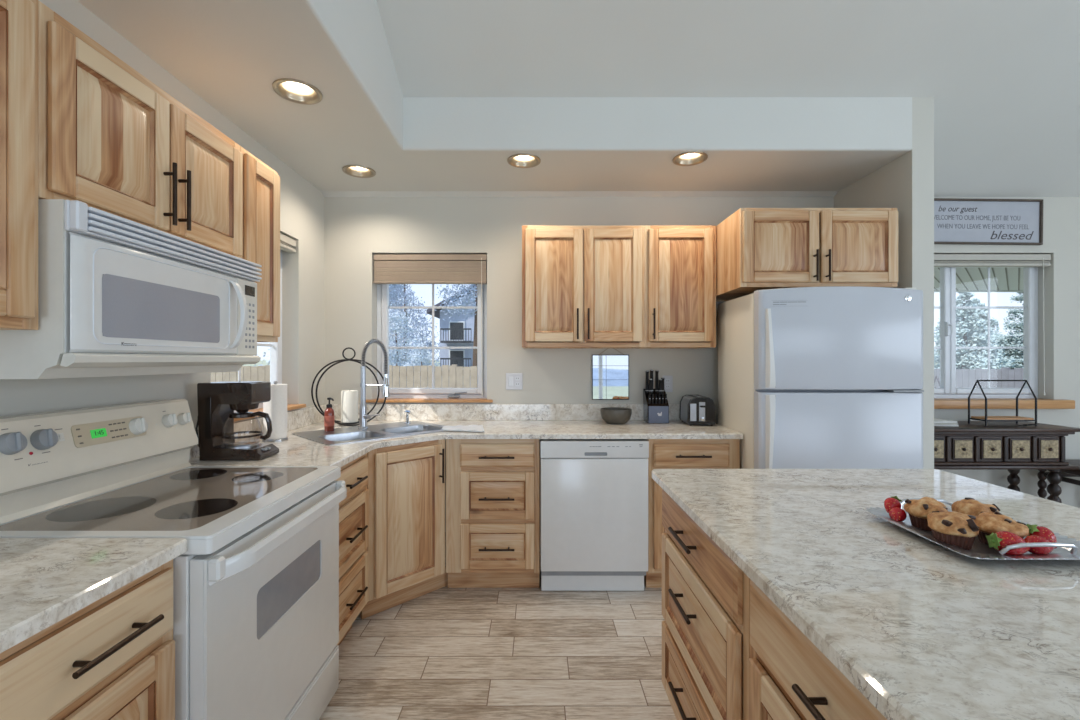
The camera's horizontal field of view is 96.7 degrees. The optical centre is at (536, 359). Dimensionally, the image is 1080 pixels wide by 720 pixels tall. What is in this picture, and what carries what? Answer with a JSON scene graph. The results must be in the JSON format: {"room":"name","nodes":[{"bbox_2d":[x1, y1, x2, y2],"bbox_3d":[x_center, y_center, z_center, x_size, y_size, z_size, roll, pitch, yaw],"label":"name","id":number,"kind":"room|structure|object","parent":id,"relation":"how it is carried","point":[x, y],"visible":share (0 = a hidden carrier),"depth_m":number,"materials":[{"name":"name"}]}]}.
{"room":"kitchen","nodes":[
{"label":"kitchen","id":0,"kind":"room"},
{"bbox_2d":[0,0,323,430],"bbox_3d":[-1.560,-0.870,-0.520,0.170,4.400,7.700,0,0,0],"label":"wall","id":1,"kind":"structure","parent":0,"point":[301,202],"depth_m":2.23,"materials":[{"name":"beige paint"}]},
{"bbox_2d":[0,0,37,329],"bbox_3d":[-1.290,-0.456,0.872,0.366,0.772,0.503,0,0,0],"label":"upper cabinet","id":2,"kind":"object","parent":1,"relation":"attached to","point":[18,18],"visible":1,"depth_m":1.06,"materials":[{"name":"brown wood"}]},
{"bbox_2d":[38,1,242,257],"bbox_3d":[-1.290,-0.612,1.504,0.366,0.460,0.761,0,0,0],"label":"upper cabinet","id":3,"kind":"object","parent":1,"relation":"attached to","point":[111,140],"visible":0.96,"depth_m":1.35,"materials":[{"name":"brown wood"}]},
{"bbox_2d":[0,199,261,378],"bbox_3d":[-1.256,-0.167,1.506,0.432,0.423,0.756,0,0,0],"label":"microwave","id":4,"kind":"object","parent":3,"relation":"attached to","point":[118,296],"visible":1,"depth_m":1.28,"materials":[{"name":"white plastic"}]},
{"bbox_2d":[240,146,279,341],"bbox_3d":[-1.309,-0.461,2.022,0.328,0.762,0.275,0,0,0],"label":"upper cabinet","id":5,"kind":"object","parent":1,"relation":"attached to","point":[261,183],"visible":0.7,"depth_m":2.02,"materials":[{"name":"brown wood"}]},
{"bbox_2d":[234,249,305,421],"bbox_3d":[-1.540,-0.225,2.570,0.190,1.041,0.880,0,0,0],"label":"window","id":6,"kind":"structure","parent":1,"relation":"in","point":[275,347],"depth_m":2.89,"materials":[{"name":"white plastic"}]},
{"bbox_2d":[280,233,295,252],"bbox_3d":[-1.510,-0.699,2.570,0.050,0.078,0.792,0,0,0],"label":"window blind","id":7,"kind":"object","parent":1,"relation":"attached to","point":[287,244],"visible":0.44,"depth_m":2.87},
{"bbox_2d":[319,552,676,719],"bbox_3d":[2.263,1.390,-0.435,7.815,0.120,7.870,0,0,0],"label":"floor","id":8,"kind":"structure","parent":0,"point":[445,653],"depth_m":2.15,"materials":[{"name":"brown wood"}]},
{"bbox_2d":[0,559,174,719],"bbox_3d":[-1.131,0.887,0.712,0.678,0.883,0.823,0,0,0],"label":"base cabinet","id":9,"kind":"object","parent":8,"relation":"on","point":[112,658],"visible":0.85,"depth_m":0.92,"materials":[{"name":"brown wood"}]},
{"bbox_2d":[0,538,186,652],"bbox_3d":[-1.145,0.375,0.697,0.659,0.142,0.854,0,0,0],"label":"countertop","id":10,"kind":"structure","parent":9,"relation":"on","point":[44,581],"depth_m":0.95,"materials":[{"name":"stone"}]},
{"bbox_2d":[0,399,346,719],"bbox_3d":[-1.097,0.741,1.508,0.760,1.177,0.760,0,0,0],"label":"range","id":11,"kind":"object","parent":8,"relation":"on","point":[256,581],"visible":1,"depth_m":1.38,"materials":[{"name":"white metal"}]},
{"bbox_2d":[90,428,106,438],"bbox_3d":[-1.350,0.226,1.478,0.007,0.025,0.052,0,0,0],"label":"clock","id":12,"kind":"object","parent":11,"relation":"on","point":[95,433],"depth_m":1.48,"materials":[{"name":"green plastic"}]},
{"bbox_2d":[0,466,340,554],"bbox_3d":[-1.074,0.436,1.508,0.612,0.042,0.760,0,0,0],"label":"cooktop","id":13,"kind":"object","parent":11,"relation":"in","point":[210,507],"depth_m":1.37,"materials":[{"name":"ceramic"}]},
{"bbox_2d":[336,453,368,644],"bbox_3d":[-1.131,0.887,2.156,0.678,0.883,0.503,0,0,0],"label":"base cabinet","id":14,"kind":"object","parent":8,"relation":"on","point":[354,509],"visible":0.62,"depth_m":2.18,"materials":[{"name":"brown wood"}]},
{"bbox_2d":[361,439,447,618],"bbox_3d":[-0.985,0.887,2.861,0.940,0.883,0.897,0,0,0],"label":"base cabinet","id":15,"kind":"object","parent":8,"relation":"on","point":[406,549],"visible":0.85,"depth_m":2.55,"materials":[{"name":"brown wood"}]},
{"bbox_2d":[189,404,742,466],"bbox_3d":[-0.154,0.375,2.610,2.640,0.142,1.438,0,0,0],"label":"countertop","id":16,"kind":"structure","parent":15,"relation":"on","point":[499,421],"depth_m":2.92,"materials":[{"name":"stone"}]},
{"bbox_2d":[196,381,278,460],"bbox_3d":[-1.280,0.255,2.055,0.290,0.322,0.165,0,0,0],"label":"coffee maker","id":17,"kind":"object","parent":16,"relation":"on","point":[217,401],"visible":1,"depth_m":1.98,"materials":[{"name":"brown plastic"}]},
{"bbox_2d":[226,381,262,412],"bbox_3d":[-1.252,0.159,2.055,0.140,0.130,0.158,0,0,0],"label":"basket","id":18,"kind":"object","parent":17,"relation":"on","point":[241,396],"depth_m":1.98,"materials":[{"name":"brown plastic"}]},
{"bbox_2d":[262,381,287,441],"bbox_3d":[-1.362,0.262,2.500,0.120,0.306,0.120,0,0,0],"label":"paper towel roll","id":19,"kind":"object","parent":16,"relation":"on","point":[276,407],"visible":0.88,"depth_m":2.46,"materials":[{"name":"paper"}]},
{"bbox_2d":[311,347,386,425],"bbox_3d":[-1.208,0.167,3.083,0.469,0.496,0.176,0,0,-17],"label":"candle stand","id":20,"kind":"object","parent":16,"relation":"on","point":[345,359],"visible":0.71,"depth_m":3.06,"materials":[{"name":"black metal"}]},
{"bbox_2d":[341,390,357,422],"bbox_3d":[-1.202,0.294,3.083,0.102,0.208,0.102,0,0,0],"label":"pillar candle","id":21,"kind":"object","parent":20,"relation":"on","point":[349,398],"visible":1,"depth_m":3.04,"materials":[{"name":"white wax"}]},
{"bbox_2d":[292,421,443,444],"bbox_3d":[-0.923,0.507,2.797,0.540,0.192,0.790,0,0,45],"label":"sink","id":22,"kind":"object","parent":16,"relation":"in","point":[344,435],"visible":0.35,"depth_m":2.76,"materials":[{"name":"metal"}]},
{"bbox_2d":[324,397,334,431],"bbox_3d":[-1.198,0.314,2.779,0.063,0.194,0.055,0,0,0],"label":"soap bottle","id":23,"kind":"object","parent":22,"relation":"on","point":[329,417],"visible":1,"depth_m":2.76,"materials":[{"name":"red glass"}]},
{"bbox_2d":[404,410,410,423],"bbox_3d":[-0.830,0.369,3.107,0.073,0.083,0.042,0,0,45],"label":"soap pump","id":24,"kind":"object","parent":22,"relation":"on","point":[407,412],"visible":1,"depth_m":3.11,"materials":[{"name":"silver metal"}]},
{"bbox_2d":[358,339,389,428],"bbox_3d":[-0.973,0.142,2.853,0.197,0.538,0.065,0,0,14],"label":"spring faucet","id":25,"kind":"object","parent":16,"relation":"on","point":[363,416],"visible":1,"depth_m":2.85,"materials":[{"name":"metal"}]},
{"bbox_2d":[441,425,483,431],"bbox_3d":[-0.435,0.407,2.870,0.270,0.009,0.260,0,0,0],"label":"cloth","id":26,"kind":"object","parent":16,"relation":"on","point":[471,428],"visible":1,"depth_m":2.83,"materials":[{"name":"white fabric"}]},
{"bbox_2d":[600,407,631,423],"bbox_3d":[0.520,0.368,3.160,0.204,0.094,0.204,0,0,0],"label":"mixing bowl","id":27,"kind":"object","parent":16,"relation":"on","point":[610,415],"visible":1,"depth_m":3.08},
{"bbox_2d":[643,389,668,422],"bbox_3d":[0.799,0.305,3.226,0.141,0.220,0.148,0,0,0],"label":"knife block","id":28,"kind":"object","parent":16,"relation":"on","point":[652,413],"visible":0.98,"depth_m":3.15,"materials":[{"name":"wood"}]},
{"bbox_2d":[645,370,648,392],"bbox_3d":[0.747,0.150,3.252,0.025,0.163,0.028,0,0,0],"label":"kitchen knife","id":29,"kind":"object","parent":28,"relation":"in","point":[646,371],"visible":1,"depth_m":3.25,"materials":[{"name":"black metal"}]},
{"bbox_2d":[649,378,651,393],"bbox_3d":[0.765,0.178,3.232,0.025,0.108,0.028,0,0,0],"label":"kitchen knife","id":30,"kind":"object","parent":28,"relation":"in","point":[650,379],"visible":0.94,"depth_m":3.23,"materials":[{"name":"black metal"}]},
{"bbox_2d":[650,369,653,392],"bbox_3d":[0.777,0.147,3.252,0.025,0.169,0.028,0,0,0],"label":"kitchen knife","id":31,"kind":"object","parent":28,"relation":"in","point":[651,370],"visible":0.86,"depth_m":3.25,"materials":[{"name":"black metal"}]},
{"bbox_2d":[655,370,658,392],"bbox_3d":[0.813,0.149,3.252,0.025,0.166,0.028,0,0,0],"label":"kitchen knife","id":32,"kind":"object","parent":28,"relation":"in","point":[656,371],"visible":0.96,"depth_m":3.25,"materials":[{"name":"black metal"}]},
{"bbox_2d":[659,379,661,393],"bbox_3d":[0.831,0.179,3.232,0.025,0.106,0.028,0,0,0],"label":"kitchen knife","id":33,"kind":"object","parent":28,"relation":"in","point":[660,380],"visible":0.98,"depth_m":3.23,"materials":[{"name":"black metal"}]},
{"bbox_2d":[661,377,664,393],"bbox_3d":[0.847,0.173,3.232,0.025,0.118,0.028,0,0,0],"label":"kitchen knife","id":34,"kind":"object","parent":28,"relation":"in","point":[662,378],"visible":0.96,"depth_m":3.23,"materials":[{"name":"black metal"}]},
{"bbox_2d":[679,395,715,425],"bbox_3d":[1.048,0.326,3.136,0.172,0.180,0.276,0,0,4],"label":"toaster","id":35,"kind":"object","parent":16,"relation":"on","point":[694,409],"visible":1,"depth_m":3.02,"materials":[{"name":"metal"}]},
{"bbox_2d":[446,439,539,587],"bbox_3d":[-0.254,0.887,3.004,0.536,0.883,0.643,0,0,0],"label":"base cabinet","id":36,"kind":"object","parent":8,"relation":"on","point":[493,485],"visible":0.91,"depth_m":2.73,"materials":[{"name":"brown wood"}]},
{"bbox_2d":[541,439,648,590],"bbox_3d":[0.324,0.891,2.987,0.607,0.869,0.587,0,0,0],"label":"dishwasher","id":37,"kind":"object","parent":8,"relation":"on","point":[594,492],"visible":0.97,"depth_m":2.70,"materials":[{"name":"white metal"}]},
{"bbox_2d":[644,439,739,587],"bbox_3d":[0.896,0.887,3.004,0.522,0.883,0.643,0,0,0],"label":"base cabinet","id":38,"kind":"object","parent":8,"relation":"on","point":[663,453],"visible":0.34,"depth_m":2.72,"materials":[{"name":"brown wood"}]},
{"bbox_2d":[662,490,749,719],"bbox_3d":[0.763,0.887,1.451,0.678,0.883,0.722,0,0,0],"label":"base cabinet","id":39,"kind":"object","parent":8,"relation":"on","point":[706,595],"visible":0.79,"depth_m":1.36,"materials":[{"name":"brown wood"}]},
{"bbox_2d":[652,469,1079,719],"bbox_3d":[0.982,0.431,1.056,1.096,0.030,1.572,0,0,0],"label":"countertop","id":40,"kind":"structure","parent":39,"relation":"on","point":[924,629],"depth_m":0.89,"materials":[{"name":"stone"}]},
{"bbox_2d":[865,498,1079,559],"bbox_3d":[1.026,0.390,1.121,0.326,0.046,0.336,0,0,0],"label":"serving tray","id":41,"kind":"object","parent":40,"relation":"on","point":[1067,548],"visible":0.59,"depth_m":1.02,"materials":[{"name":"silver metal"}]},
{"bbox_2d":[884,496,901,512],"bbox_3d":[0.914,0.369,1.233,0.045,0.042,0.036,0,0,0],"label":"strawberry","id":42,"kind":"object","parent":41,"relation":"on","point":[893,501],"visible":0.91,"depth_m":1.22,"materials":[{"name":"red food"}]},
{"bbox_2d":[889,507,906,521],"bbox_3d":[0.905,0.388,1.204,0.036,0.036,0.038,0,0,0],"label":"strawberry","id":43,"kind":"object","parent":41,"relation":"on","point":[895,513],"visible":0.98,"depth_m":1.19,"materials":[{"name":"red food"}]},
{"bbox_2d":[904,497,947,530],"bbox_3d":[0.952,0.372,1.168,0.086,0.072,0.093,0,0,0],"label":"muffin","id":44,"kind":"object","parent":41,"relation":"on","point":[918,510],"visible":0.73,"depth_m":1.16,"materials":[{"name":"brown food"}]},
{"bbox_2d":[927,511,979,549],"bbox_3d":[0.918,0.374,1.060,0.089,0.069,0.094,0,0,0],"label":"muffin","id":45,"kind":"object","parent":41,"relation":"on","point":[958,529],"visible":0.99,"depth_m":1.04,"materials":[{"name":"brown food"}]},
{"bbox_2d":[951,497,999,515],"bbox_3d":[1.065,0.375,1.163,0.090,0.066,0.090,0,0,0],"label":"muffin","id":46,"kind":"object","parent":41,"relation":"on","point":[970,506],"visible":0.51,"depth_m":1.15,"materials":[{"name":"brown food"}]},
{"bbox_2d":[974,511,1028,544],"bbox_3d":[1.029,0.376,1.065,0.097,0.064,0.098,0,0,0],"label":"muffin","id":47,"kind":"object","parent":41,"relation":"on","point":[988,522],"visible":0.74,"depth_m":1.05,"materials":[{"name":"brown food"}]},
{"bbox_2d":[986,531,1030,554],"bbox_3d":[0.985,0.381,0.998,0.081,0.049,0.049,0,0,0],"label":"strawberry","id":48,"kind":"object","parent":41,"relation":"on","point":[999,540],"visible":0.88,"depth_m":0.99,"materials":[{"name":"red food"}]},
{"bbox_2d":[1024,535,1054,553],"bbox_3d":[1.052,0.387,1.002,0.060,0.040,0.039,0,0,0],"label":"strawberry","id":49,"kind":"object","parent":41,"relation":"on","point":[1032,538],"visible":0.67,"depth_m":0.99,"materials":[{"name":"red food"}]},
{"bbox_2d":[1026,524,1056,548],"bbox_3d":[1.083,0.378,1.033,0.055,0.051,0.046,0,0,0],"label":"strawberry","id":50,"kind":"object","parent":41,"relation":"on","point":[1044,532],"visible":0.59,"depth_m":1.02,"materials":[{"name":"red food"}]},
{"bbox_2d":[749,579,886,719],"bbox_3d":[0.763,0.887,0.710,0.678,0.883,0.760,0,0,0],"label":"base cabinet","id":51,"kind":"object","parent":8,"relation":"on","point":[790,678],"visible":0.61,"depth_m":0.88,"materials":[{"name":"brown wood"}]},
{"bbox_2d":[718,286,923,468],"bbox_3d":[1.611,0.470,2.811,0.874,1.716,0.618,0,0,0],"label":"refrigerator","id":52,"kind":"object","parent":8,"relation":"on","point":[823,377],"visible":0.71,"depth_m":2.52,"materials":[{"name":"white metal"}]},
{"bbox_2d":[934,421,1079,502],"bbox_3d":[2.836,0.874,3.105,1.002,0.911,0.390,0,0,0],"label":"sideboard","id":53,"kind":"object","parent":8,"relation":"on","point":[998,445],"visible":0.6,"depth_m":2.95,"materials":[{"name":"brown wood"}]},
{"bbox_2d":[968,380,1036,425],"bbox_3d":[2.993,0.272,3.090,0.325,0.290,0.129,0,0,0],"label":"stand","id":54,"kind":"object","parent":53,"relation":"on","point":[985,418],"visible":1,"depth_m":3.07,"materials":[{"name":"black metal"}]},
{"bbox_2d":[971,416,1033,419],"bbox_3d":[2.993,0.373,3.090,0.303,0.012,0.108,0,0,0],"label":"shelf","id":55,"kind":"object","parent":54,"relation":"attached to","point":[972,417],"depth_m":3.07,"materials":[{"name":"brown wood"}]},
{"bbox_3d":[2.539,0.413,3.100,0.259,0.009,0.174,0,0,0],"label":"booklet","id":56,"kind":"object","parent":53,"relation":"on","visible":0},
{"bbox_2d":[934,423,957,424],"bbox_3d":[2.559,0.403,3.100,0.201,0.009,0.140,0,0,0],"label":"booklet","id":57,"kind":"object","parent":56,"relation":"on","point":[934,423],"visible":0.18,"depth_m":3.03,"materials":[{"name":"white paper"}]},
{"bbox_2d":[934,419,956,422],"bbox_3d":[2.550,0.393,3.100,0.221,0.009,0.140,0,0,-9],"label":"booklet","id":58,"kind":"object","parent":57,"relation":"on","point":[935,420],"visible":0.36,"depth_m":3.04,"materials":[{"name":"paper"}]},
{"bbox_2d":[1037,460,1079,498],"bbox_3d":[3.610,1.004,3.070,0.460,0.649,0.440,0,0,0],"label":"wooden stool","id":59,"kind":"object","parent":8,"relation":"on","point":[1042,475],"visible":0.39,"depth_m":3.23,"materials":[{"name":"brown wood"}]},
{"bbox_2d":[77,0,1079,196],"bbox_3d":[2.263,-2.109,-0.435,7.475,1.958,7.530,0,0,0],"label":"ceiling","id":60,"kind":"structure","parent":0,"point":[1002,77],"depth_m":2.52,"materials":[{"name":"white paint"}]},
{"bbox_2d":[272,78,322,104],"bbox_3d":[-1.026,-1.204,2.060,0.194,0.118,0.194,0,0,0],"label":"recessed light","id":61,"kind":"object","parent":60,"relation":"in","point":[293,90],"visible":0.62,"depth_m":2.10,"materials":[{"name":"silver metal"}]},
{"bbox_2d":[342,165,375,177],"bbox_3d":[-1.085,-1.204,2.930,0.194,0.118,0.194,0,0,0],"label":"recessed light","id":62,"kind":"object","parent":60,"relation":"in","point":[359,171],"visible":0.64,"depth_m":2.98,"materials":[{"name":"white glass"}]},
{"bbox_2d":[507,153,540,167],"bbox_3d":[-0.075,-1.204,2.775,0.194,0.118,0.194,0,0,0],"label":"recessed light","id":63,"kind":"object","parent":60,"relation":"in","point":[523,160],"visible":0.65,"depth_m":2.83,"materials":[{"name":"silver metal"}]},
{"bbox_2d":[672,151,707,165],"bbox_3d":[0.875,-1.204,2.745,0.194,0.118,0.194,0,0,0],"label":"recessed light","id":64,"kind":"object","parent":60,"relation":"in","point":[691,158],"visible":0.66,"depth_m":2.79,"materials":[{"name":"silver metal"}]},
{"bbox_2d":[324,197,1079,551],"bbox_3d":[2.263,0.020,3.415,7.815,2.620,0.170,0,0,0],"label":"wall","id":65,"kind":"structure","parent":0,"point":[356,229],"depth_m":3.33,"materials":[{"name":"beige paint"}]},
{"bbox_2d":[366,270,492,402],"bbox_3d":[-0.760,-0.226,3.395,0.910,1.039,0.190,0,0,0],"label":"window","id":66,"kind":"structure","parent":65,"relation":"in","point":[397,395],"depth_m":3.42,"materials":[{"name":"white plastic"}]},
{"bbox_2d":[373,254,486,394],"bbox_3d":[-0.746,-0.246,3.359,0.790,0.983,0.062,0,0,0],"label":"window blind","id":67,"kind":"object","parent":66,"relation":"attached to","point":[388,268],"visible":1,"depth_m":3.34,"materials":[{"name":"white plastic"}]},
{"bbox_2d":[506,373,522,389],"bbox_3d":[-0.158,0.148,3.325,0.116,0.115,0.010,0,0,0],"label":"wall outlet","id":68,"kind":"object","parent":65,"relation":"attached to","point":[514,381],"visible":1,"depth_m":3.32,"materials":[{"name":"white plastic"}]},
{"bbox_2d":[508,377,512,385],"bbox_3d":[-0.181,0.148,3.322,0.033,0.066,0.004,0,0,0],"label":"rocker switch","id":69,"kind":"object","parent":68,"relation":"attached to","point":[510,379],"depth_m":3.32,"materials":[{"name":"white plastic"}]},
{"bbox_2d":[515,377,519,385],"bbox_3d":[-0.135,0.148,3.323,0.032,0.067,0.003,0,0,0],"label":"receptacle","id":70,"kind":"object","parent":68,"relation":"attached to","point":[517,379],"depth_m":3.32,"materials":[{"name":"grey plastic"}]},
{"bbox_2d":[522,226,644,347],"bbox_3d":[0.290,-0.461,3.137,0.768,0.762,0.382,0,0,0],"label":"upper cabinet","id":71,"kind":"object","parent":65,"relation":"attached to","point":[583,286],"visible":1,"depth_m":2.99,"materials":[{"name":"brown wood"}]},
{"bbox_2d":[592,348,628,399],"bbox_3d":[0.508,0.093,3.319,0.256,0.362,0.015,0,0,0],"label":"mirror","id":72,"kind":"object","parent":71,"relation":"hanging from","point":[610,373],"visible":1,"depth_m":3.32,"materials":[{"name":"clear mirror"}]},
{"bbox_2d":[663,376,672,391],"bbox_3d":[0.905,0.165,3.325,0.070,0.115,0.009,0,0,0],"label":"wall outlet","id":73,"kind":"object","parent":65,"relation":"attached to","point":[668,381],"visible":0.96,"depth_m":3.32,"materials":[{"name":"white plastic"}]},
{"bbox_2d":[665,379,669,388],"bbox_3d":[0.905,0.165,3.323,0.032,0.067,0.003,0,0,0],"label":"receptacle","id":74,"kind":"object","parent":73,"relation":"attached to","point":[667,381],"depth_m":3.32,"materials":[{"name":"grey plastic"}]},
{"bbox_2d":[642,226,715,347],"bbox_3d":[0.897,-0.461,3.137,0.446,0.762,0.382,0,0,0],"label":"upper cabinet","id":75,"kind":"object","parent":65,"relation":"attached to","point":[680,261],"visible":0.97,"depth_m":2.99,"materials":[{"name":"brown wood"}]},
{"bbox_2d":[716,208,897,301],"bbox_3d":[1.561,-0.624,2.962,0.868,0.437,0.730,0,0,0],"label":"upper cabinet","id":76,"kind":"object","parent":65,"relation":"attached to","point":[757,248],"visible":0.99,"depth_m":2.64,"materials":[{"name":"brown wood"}]},
{"bbox_2d":[934,198,1042,244],"bbox_3d":[2.894,-0.957,3.317,1.188,0.324,0.025,0,0,0],"label":"framed sign","id":77,"kind":"object","parent":65,"relation":"attached to","point":[960,221],"visible":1,"depth_m":3.32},
{"bbox_2d":[934,267,1074,408],"bbox_3d":[2.935,-0.205,3.380,1.470,1.079,0.220,0,0,0],"label":"window","id":78,"kind":"structure","parent":65,"relation":"in","point":[947,396],"depth_m":3.42,"materials":[{"name":"white plastic"}]},
{"bbox_2d":[934,254,1050,394],"bbox_3d":[2.917,-0.246,3.359,1.327,0.983,0.062,0,0,0],"label":"window blind","id":79,"kind":"object","parent":78,"relation":"attached to","point":[940,260],"visible":0.62,"depth_m":3.34,"materials":[{"name":"white plastic"}]},
{"bbox_2d":[834,97,933,468],"bbox_3d":[2.120,-0.056,2.982,0.120,2.773,0.695,0,0,0],"label":"wall partition","id":80,"kind":"structure","parent":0,"point":[906,183],"depth_m":2.63,"materials":[{"name":"beige paint"}]},
{"label":"outside","id":81,"kind":"structure","parent":0,"visible":0},
{"bbox_2d":[242,360,1017,380],"bbox_3d":[10.000,0.824,71.755,200.000,1.512,136.490,0,0,0],"label":"ground","id":82,"kind":"structure","parent":81,"point":[264,361],"depth_m":65.55,"materials":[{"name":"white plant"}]},
{"bbox_2d":[254,343,269,365],"bbox_3d":[-6.691,-0.864,14.144,3.218,5.196,3.173,0,0,41],"label":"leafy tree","id":83,"kind":"object","parent":82,"relation":"on","point":[268,361],"visible":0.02,"depth_m":13.31,"materials":[{"name":"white plant"}]},
{"bbox_2d":[211,364,483,393],"bbox_3d":[-2.234,0.885,9.580,8.532,1.590,0.160,0,0,0],"label":"wooden fence","id":84,"kind":"object","parent":82,"relation":"on","point":[445,376],"visible":0.1,"depth_m":9.50,"materials":[{"name":"beige wood"}]},
{"bbox_2d":[389,284,412,315],"bbox_3d":[-4.929,-1.876,14.944,2.012,6.897,2.301,0,0,-34],"label":"pine tree","id":85,"kind":"object","parent":82,"relation":"on","point":[392,289],"visible":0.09,"depth_m":14.94,"materials":[{"name":"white plant"}]},
{"bbox_2d":[389,309,431,386],"bbox_3d":[-5.049,-0.090,16.912,2.519,3.682,3.092,0,0,33],"label":"leafy tree","id":86,"kind":"object","parent":82,"relation":"on","point":[399,357],"visible":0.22,"depth_m":16.85,"materials":[{"name":"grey plant"}]},
{"bbox_2d":[389,284,439,365],"bbox_3d":[-7.132,-1.805,26.002,5.158,6.960,5.551,0,0,16],"label":"pine tree","id":87,"kind":"object","parent":82,"relation":"on","point":[413,318],"visible":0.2,"depth_m":25.83,"materials":[{"name":"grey plant"}]},
{"bbox_2d":[399,343,438,387],"bbox_3d":[-3.551,0.567,14.570,1.607,2.200,1.260,0,0,-34],"label":"leafy tree","id":88,"kind":"object","parent":82,"relation":"on","point":[417,351],"visible":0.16,"depth_m":14.52,"materials":[{"name":"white plant"}]},
{"bbox_2d":[426,284,474,366],"bbox_3d":[-2.425,-0.720,21.445,3.900,4.700,5.710,0,0,0],"label":"house","id":89,"kind":"structure","parent":82,"relation":"on","point":[453,333],"depth_m":19.50,"materials":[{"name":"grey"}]},
{"bbox_2d":[435,284,476,365],"bbox_3d":[-1.770,-1.753,13.597,2.190,6.708,2.103,0,0,28],"label":"pine tree","id":90,"kind":"object","parent":82,"relation":"on","point":[457,294],"visible":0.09,"depth_m":13.40,"materials":[{"name":"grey plant"}]},
{"bbox_2d":[934,292,1013,369],"bbox_3d":[22.239,-0.801,25.008,3.946,6.124,4.319,0,0,-33],"label":"pine tree","id":91,"kind":"object","parent":82,"relation":"on","point":[976,358],"visible":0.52,"depth_m":24.48,"materials":[{"name":"green plant"}]},
{"bbox_2d":[934,367,1022,387],"bbox_3d":[12.050,0.925,11.080,12.100,1.510,0.160,0,0,0],"label":"fence","id":92,"kind":"object","parent":82,"relation":"on","point":[965,378],"visible":0.08,"depth_m":11.00,"materials":[{"name":"white wood"}]},
{"bbox_2d":[960,298,1018,365],"bbox_3d":[28.094,-0.904,30.620,4.404,6.165,4.003,0,0,-32],"label":"pine tree","id":93,"kind":"object","parent":82,"relation":"on","point":[983,314],"visible":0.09,"depth_m":29.95,"materials":[{"name":"green plant"}]},
{"bbox_2d":[975,304,1006,346],"bbox_3d":[33.287,-1.120,36.120,4.703,6.405,4.849,0,0,35],"label":"pine tree","id":94,"kind":"object","parent":82,"relation":"on","point":[996,323],"visible":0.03,"depth_m":35.51,"materials":[{"name":"green plant"}]},
{"bbox_2d":[993,292,1022,368],"bbox_3d":[26.667,-1.643,26.383,3.108,6.976,3.128,0,0,21],"label":"pine tree","id":95,"kind":"object","parent":82,"relation":"on","point":[1008,341],"visible":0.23,"depth_m":26.38,"materials":[{"name":"green plant"}]},
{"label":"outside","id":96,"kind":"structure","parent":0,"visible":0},
{"bbox_2d":[934,267,1022,291],"bbox_3d":[5.050,-1.110,4.630,7.300,0.640,2.240,0,0,0],"label":"porch roof","id":97,"kind":"structure","parent":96,"point":[967,279],"depth_m":4.80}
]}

